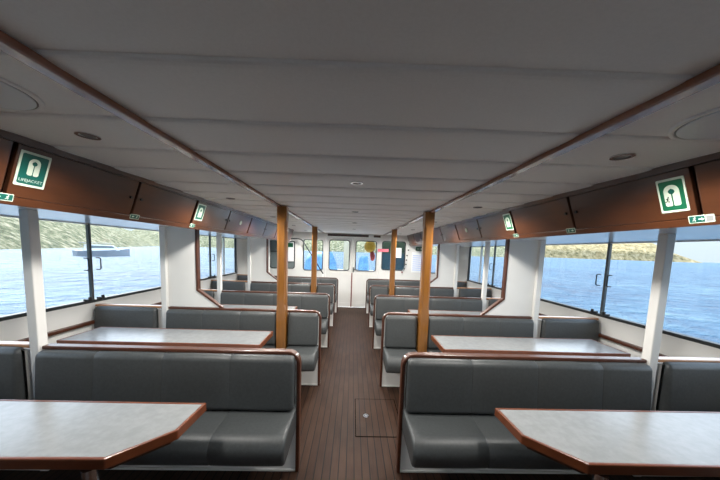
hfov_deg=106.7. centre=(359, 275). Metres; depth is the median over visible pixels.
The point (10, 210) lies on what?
trim
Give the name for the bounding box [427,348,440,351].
seat cushion
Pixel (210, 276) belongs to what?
window
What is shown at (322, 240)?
window
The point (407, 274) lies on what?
wall
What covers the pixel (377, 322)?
seat cushion
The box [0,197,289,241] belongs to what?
trim
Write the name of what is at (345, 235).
trim
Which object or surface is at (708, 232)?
trim
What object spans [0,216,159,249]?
shore
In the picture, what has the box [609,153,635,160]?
recessed light
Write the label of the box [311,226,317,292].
wooden column
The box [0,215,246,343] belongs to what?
wall
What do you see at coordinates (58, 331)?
trim
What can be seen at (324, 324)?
seat cushion
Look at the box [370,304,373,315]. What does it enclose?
seat cushion
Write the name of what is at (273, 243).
window
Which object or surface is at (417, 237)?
locker
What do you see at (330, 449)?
floor
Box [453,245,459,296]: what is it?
support post
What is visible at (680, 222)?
trim
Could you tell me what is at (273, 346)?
seat cushion
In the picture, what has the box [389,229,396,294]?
wooden column
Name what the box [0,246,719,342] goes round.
sea
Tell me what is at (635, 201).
locker
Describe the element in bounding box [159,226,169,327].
support post
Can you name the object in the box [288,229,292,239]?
locker
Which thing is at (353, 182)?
recessed light
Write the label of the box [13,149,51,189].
sign
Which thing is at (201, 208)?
sign
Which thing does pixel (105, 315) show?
window seat
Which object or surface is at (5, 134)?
trim
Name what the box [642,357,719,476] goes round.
window seat
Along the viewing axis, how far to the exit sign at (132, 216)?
1.92 m
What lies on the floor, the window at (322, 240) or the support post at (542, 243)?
the support post at (542, 243)
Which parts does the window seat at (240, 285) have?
rail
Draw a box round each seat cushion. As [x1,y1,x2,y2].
[122,407,295,465]
[262,344,275,348]
[286,345,318,370]
[321,318,327,333]
[330,303,333,314]
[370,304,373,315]
[374,319,381,335]
[383,346,416,372]
[402,409,572,469]
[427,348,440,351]
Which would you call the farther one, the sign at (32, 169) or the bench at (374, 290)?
the bench at (374, 290)
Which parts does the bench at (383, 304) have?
backrest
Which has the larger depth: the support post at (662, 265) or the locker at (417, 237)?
the locker at (417, 237)
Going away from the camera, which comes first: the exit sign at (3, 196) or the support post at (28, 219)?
the exit sign at (3, 196)
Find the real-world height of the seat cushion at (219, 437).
0.183 m
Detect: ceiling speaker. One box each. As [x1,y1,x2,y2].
[0,77,44,112]
[668,107,719,140]
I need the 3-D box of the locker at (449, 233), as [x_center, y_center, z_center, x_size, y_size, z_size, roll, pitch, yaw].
[1.788,-0.658,4.298,0.810,0.228,0.685,2,5,-2]
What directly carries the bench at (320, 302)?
on the floor
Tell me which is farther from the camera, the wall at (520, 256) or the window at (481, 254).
the window at (481, 254)
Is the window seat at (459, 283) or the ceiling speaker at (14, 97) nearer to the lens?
the ceiling speaker at (14, 97)
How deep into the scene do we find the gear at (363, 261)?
9.40 m
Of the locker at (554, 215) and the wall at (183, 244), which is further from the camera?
the wall at (183, 244)
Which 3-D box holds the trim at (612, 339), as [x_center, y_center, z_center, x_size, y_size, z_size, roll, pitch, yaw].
[2.876,0.827,1.915,0.045,0.037,10.300,2,5,-2]
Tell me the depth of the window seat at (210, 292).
4.30 m
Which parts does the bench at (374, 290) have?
backrest, backrest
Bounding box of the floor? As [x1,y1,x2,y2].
[0,307,719,479]
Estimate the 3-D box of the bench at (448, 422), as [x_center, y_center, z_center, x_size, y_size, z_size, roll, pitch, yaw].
[1.179,1.047,1.804,1.784,0.902,0.415,2,5,-2]
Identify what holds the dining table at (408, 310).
on the floor
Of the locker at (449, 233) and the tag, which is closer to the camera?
the locker at (449, 233)
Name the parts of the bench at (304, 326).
backrest, panel, backrest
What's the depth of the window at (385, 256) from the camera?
7.52 m
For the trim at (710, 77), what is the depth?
0.87 m
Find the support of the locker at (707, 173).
attached to the ceiling
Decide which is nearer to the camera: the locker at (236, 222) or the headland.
the locker at (236, 222)
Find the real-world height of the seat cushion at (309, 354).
0.183 m
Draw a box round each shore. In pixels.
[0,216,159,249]
[132,229,504,256]
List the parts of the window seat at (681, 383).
panel, backrest, rail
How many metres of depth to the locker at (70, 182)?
1.47 m
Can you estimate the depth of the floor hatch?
2.60 m
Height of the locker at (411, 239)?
0.228 m
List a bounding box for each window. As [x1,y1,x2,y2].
[0,215,160,320]
[200,235,236,280]
[270,238,323,276]
[302,239,323,270]
[381,240,406,270]
[467,246,501,289]
[540,240,719,348]
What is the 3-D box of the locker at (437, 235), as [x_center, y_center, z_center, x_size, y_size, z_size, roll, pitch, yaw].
[1.769,-0.723,4.983,0.810,0.228,0.685,2,5,-2]
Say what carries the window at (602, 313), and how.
in the wall at (671, 346)
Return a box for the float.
[364,242,375,260]
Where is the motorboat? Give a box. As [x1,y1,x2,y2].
[72,242,129,255]
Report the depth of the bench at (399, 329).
3.11 m
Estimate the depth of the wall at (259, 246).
5.52 m
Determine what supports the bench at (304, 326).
on the floor
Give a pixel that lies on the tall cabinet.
(346, 243)
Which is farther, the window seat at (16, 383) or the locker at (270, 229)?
the locker at (270, 229)
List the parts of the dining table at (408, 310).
edge trim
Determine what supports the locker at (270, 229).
attached to the ceiling
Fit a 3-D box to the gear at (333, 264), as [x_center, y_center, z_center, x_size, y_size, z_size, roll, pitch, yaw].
[-1.390,-0.082,9.651,1.300,1.550,0.900,2,5,-2]
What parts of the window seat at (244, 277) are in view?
backrest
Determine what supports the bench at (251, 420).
on the floor
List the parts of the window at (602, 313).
rail, frame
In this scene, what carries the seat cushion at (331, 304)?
on the bench at (327, 288)
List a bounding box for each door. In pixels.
[326,236,352,306]
[351,237,379,306]
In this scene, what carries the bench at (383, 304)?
on the floor
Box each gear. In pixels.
[304,251,336,269]
[358,256,368,270]
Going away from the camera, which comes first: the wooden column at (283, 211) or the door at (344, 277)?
the wooden column at (283, 211)
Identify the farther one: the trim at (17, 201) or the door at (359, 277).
the door at (359, 277)
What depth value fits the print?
7.53 m
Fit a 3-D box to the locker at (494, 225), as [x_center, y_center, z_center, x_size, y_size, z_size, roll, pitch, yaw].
[1.825,-0.528,2.926,0.810,0.228,0.685,2,5,-2]
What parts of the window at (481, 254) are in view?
rail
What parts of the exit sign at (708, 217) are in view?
green panel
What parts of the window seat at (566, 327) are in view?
panel, rail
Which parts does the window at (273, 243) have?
handrail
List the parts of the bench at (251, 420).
backrest, panel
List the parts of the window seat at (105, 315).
rail, panel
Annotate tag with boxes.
[378,249,388,251]
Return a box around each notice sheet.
[288,242,293,260]
[411,252,421,272]
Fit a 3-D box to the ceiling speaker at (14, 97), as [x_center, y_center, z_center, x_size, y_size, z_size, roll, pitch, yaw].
[-1.179,-0.570,0.780,0.340,0.022,0.340,2,5,-2]
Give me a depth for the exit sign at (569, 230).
1.94 m
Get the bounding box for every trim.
[0,30,324,232]
[0,129,293,230]
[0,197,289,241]
[0,204,292,240]
[16,288,210,341]
[328,234,368,236]
[383,64,719,234]
[407,152,719,235]
[410,216,719,245]
[418,225,719,246]
[491,297,668,356]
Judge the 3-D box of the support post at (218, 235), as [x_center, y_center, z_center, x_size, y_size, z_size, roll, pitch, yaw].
[-2.255,0.238,4.310,0.060,1.808,0.062,2,5,-2]
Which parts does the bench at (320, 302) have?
backrest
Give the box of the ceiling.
[0,0,719,235]
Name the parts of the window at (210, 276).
rail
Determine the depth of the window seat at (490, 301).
4.43 m
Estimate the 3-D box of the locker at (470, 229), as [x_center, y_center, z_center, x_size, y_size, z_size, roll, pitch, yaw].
[1.807,-0.593,3.612,0.810,0.228,0.685,2,5,-2]
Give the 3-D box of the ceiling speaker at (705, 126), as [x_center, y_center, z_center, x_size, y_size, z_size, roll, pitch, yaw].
[1.207,-0.491,0.825,0.340,0.022,0.340,2,5,-2]
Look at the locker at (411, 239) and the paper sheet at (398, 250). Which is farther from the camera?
the paper sheet at (398, 250)
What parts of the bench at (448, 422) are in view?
panel, backrest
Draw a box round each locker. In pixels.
[0,137,12,190]
[0,140,138,214]
[130,182,196,223]
[189,200,229,229]
[224,211,250,232]
[247,218,266,235]
[263,223,276,237]
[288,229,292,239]
[407,235,415,244]
[413,233,421,243]
[433,228,443,241]
[440,224,459,240]
[456,219,481,239]
[477,211,516,237]
[511,196,576,233]
[569,165,703,228]
[694,159,719,215]
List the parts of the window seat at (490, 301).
backrest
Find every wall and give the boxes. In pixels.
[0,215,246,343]
[166,227,223,307]
[247,232,435,307]
[251,237,276,281]
[430,244,455,286]
[457,240,719,357]
[480,239,538,315]
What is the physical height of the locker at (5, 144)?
0.238 m
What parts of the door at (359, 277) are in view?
moulding, frame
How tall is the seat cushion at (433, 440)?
0.183 m
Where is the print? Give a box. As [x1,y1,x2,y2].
[412,255,420,270]
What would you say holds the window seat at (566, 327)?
on the floor
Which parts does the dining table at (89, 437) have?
leg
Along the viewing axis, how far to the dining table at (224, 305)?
3.95 m
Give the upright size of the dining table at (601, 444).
0.742 m
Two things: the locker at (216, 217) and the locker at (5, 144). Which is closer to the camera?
the locker at (5, 144)
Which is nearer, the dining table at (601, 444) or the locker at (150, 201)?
the dining table at (601, 444)
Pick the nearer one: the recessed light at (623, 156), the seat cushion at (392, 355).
the recessed light at (623, 156)
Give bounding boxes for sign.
[0,192,13,201]
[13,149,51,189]
[130,214,139,219]
[194,204,205,220]
[503,213,513,229]
[566,228,575,232]
[655,175,690,212]
[688,214,715,223]
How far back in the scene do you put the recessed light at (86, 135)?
1.15 m
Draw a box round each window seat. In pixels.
[0,341,33,399]
[94,303,161,328]
[202,289,216,300]
[211,280,247,291]
[237,274,265,282]
[456,287,490,299]
[457,281,466,286]
[485,297,499,308]
[536,316,598,341]
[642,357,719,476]
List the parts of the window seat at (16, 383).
rail, panel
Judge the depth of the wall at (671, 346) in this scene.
2.94 m
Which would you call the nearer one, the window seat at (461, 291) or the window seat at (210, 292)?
the window seat at (210, 292)
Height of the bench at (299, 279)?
0.902 m
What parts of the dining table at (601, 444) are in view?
leg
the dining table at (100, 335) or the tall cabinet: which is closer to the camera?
the dining table at (100, 335)
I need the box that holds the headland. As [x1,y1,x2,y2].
[544,243,701,262]
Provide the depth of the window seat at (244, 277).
6.72 m
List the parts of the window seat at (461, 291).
rail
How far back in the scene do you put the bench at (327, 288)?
5.53 m
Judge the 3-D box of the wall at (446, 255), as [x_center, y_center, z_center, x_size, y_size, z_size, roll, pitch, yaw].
[1.692,-0.206,5.649,0.619,0.901,0.056,2,5,-2]
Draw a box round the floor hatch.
[355,399,397,436]
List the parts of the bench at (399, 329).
backrest, backrest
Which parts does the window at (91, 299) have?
frame, rail, handle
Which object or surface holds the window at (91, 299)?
in the wall at (15, 329)
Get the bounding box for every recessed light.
[74,131,100,139]
[351,181,362,184]
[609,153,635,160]
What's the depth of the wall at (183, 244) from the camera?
3.04 m
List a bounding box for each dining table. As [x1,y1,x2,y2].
[0,399,205,479]
[56,327,272,347]
[161,304,296,308]
[407,309,480,314]
[431,335,630,356]
[495,408,719,479]
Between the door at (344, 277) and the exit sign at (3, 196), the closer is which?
the exit sign at (3, 196)
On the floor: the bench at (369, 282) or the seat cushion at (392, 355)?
the bench at (369, 282)
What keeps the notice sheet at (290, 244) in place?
attached to the window at (273, 243)
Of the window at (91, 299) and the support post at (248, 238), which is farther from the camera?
the support post at (248, 238)
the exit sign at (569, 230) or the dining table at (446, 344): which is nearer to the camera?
the exit sign at (569, 230)
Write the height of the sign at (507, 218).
0.155 m
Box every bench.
[35,343,300,471]
[166,306,321,385]
[220,290,329,347]
[250,281,334,325]
[275,276,337,311]
[365,279,419,312]
[368,285,453,326]
[372,295,482,348]
[379,312,533,386]
[396,352,651,473]
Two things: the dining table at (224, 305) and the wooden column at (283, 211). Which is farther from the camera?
the dining table at (224, 305)
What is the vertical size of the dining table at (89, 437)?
0.742 m
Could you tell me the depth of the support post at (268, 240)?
6.73 m
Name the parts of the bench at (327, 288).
backrest, backrest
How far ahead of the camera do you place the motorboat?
50.93 m
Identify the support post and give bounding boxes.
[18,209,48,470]
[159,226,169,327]
[216,233,221,302]
[247,237,250,290]
[268,240,269,272]
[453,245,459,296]
[481,243,490,311]
[530,240,545,337]
[633,234,675,476]
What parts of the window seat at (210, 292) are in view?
backrest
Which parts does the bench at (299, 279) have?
backrest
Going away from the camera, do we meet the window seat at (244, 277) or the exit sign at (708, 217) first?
the exit sign at (708, 217)
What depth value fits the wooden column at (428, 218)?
3.01 m
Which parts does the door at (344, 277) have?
moulding, frame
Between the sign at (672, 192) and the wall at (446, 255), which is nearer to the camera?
the sign at (672, 192)
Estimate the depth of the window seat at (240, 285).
5.49 m
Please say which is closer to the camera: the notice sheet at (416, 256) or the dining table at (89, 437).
the dining table at (89, 437)
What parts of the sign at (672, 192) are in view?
green panel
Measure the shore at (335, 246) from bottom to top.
86.409 m
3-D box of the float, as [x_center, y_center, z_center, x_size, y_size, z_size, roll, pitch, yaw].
[0.292,-0.840,7.806,0.340,0.841,0.238,2,5,-2]
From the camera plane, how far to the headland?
1015.67 m
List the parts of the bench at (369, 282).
backrest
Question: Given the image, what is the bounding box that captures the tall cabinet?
[343,241,352,269]
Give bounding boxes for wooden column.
[276,206,288,348]
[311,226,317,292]
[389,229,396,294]
[416,212,434,351]
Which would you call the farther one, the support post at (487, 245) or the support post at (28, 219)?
the support post at (487, 245)
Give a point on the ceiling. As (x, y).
(423, 104)
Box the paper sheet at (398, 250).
[396,248,401,257]
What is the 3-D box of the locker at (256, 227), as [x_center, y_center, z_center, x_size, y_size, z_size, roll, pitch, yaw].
[-2.003,-0.783,4.290,0.806,0.238,0.691,2,5,-2]

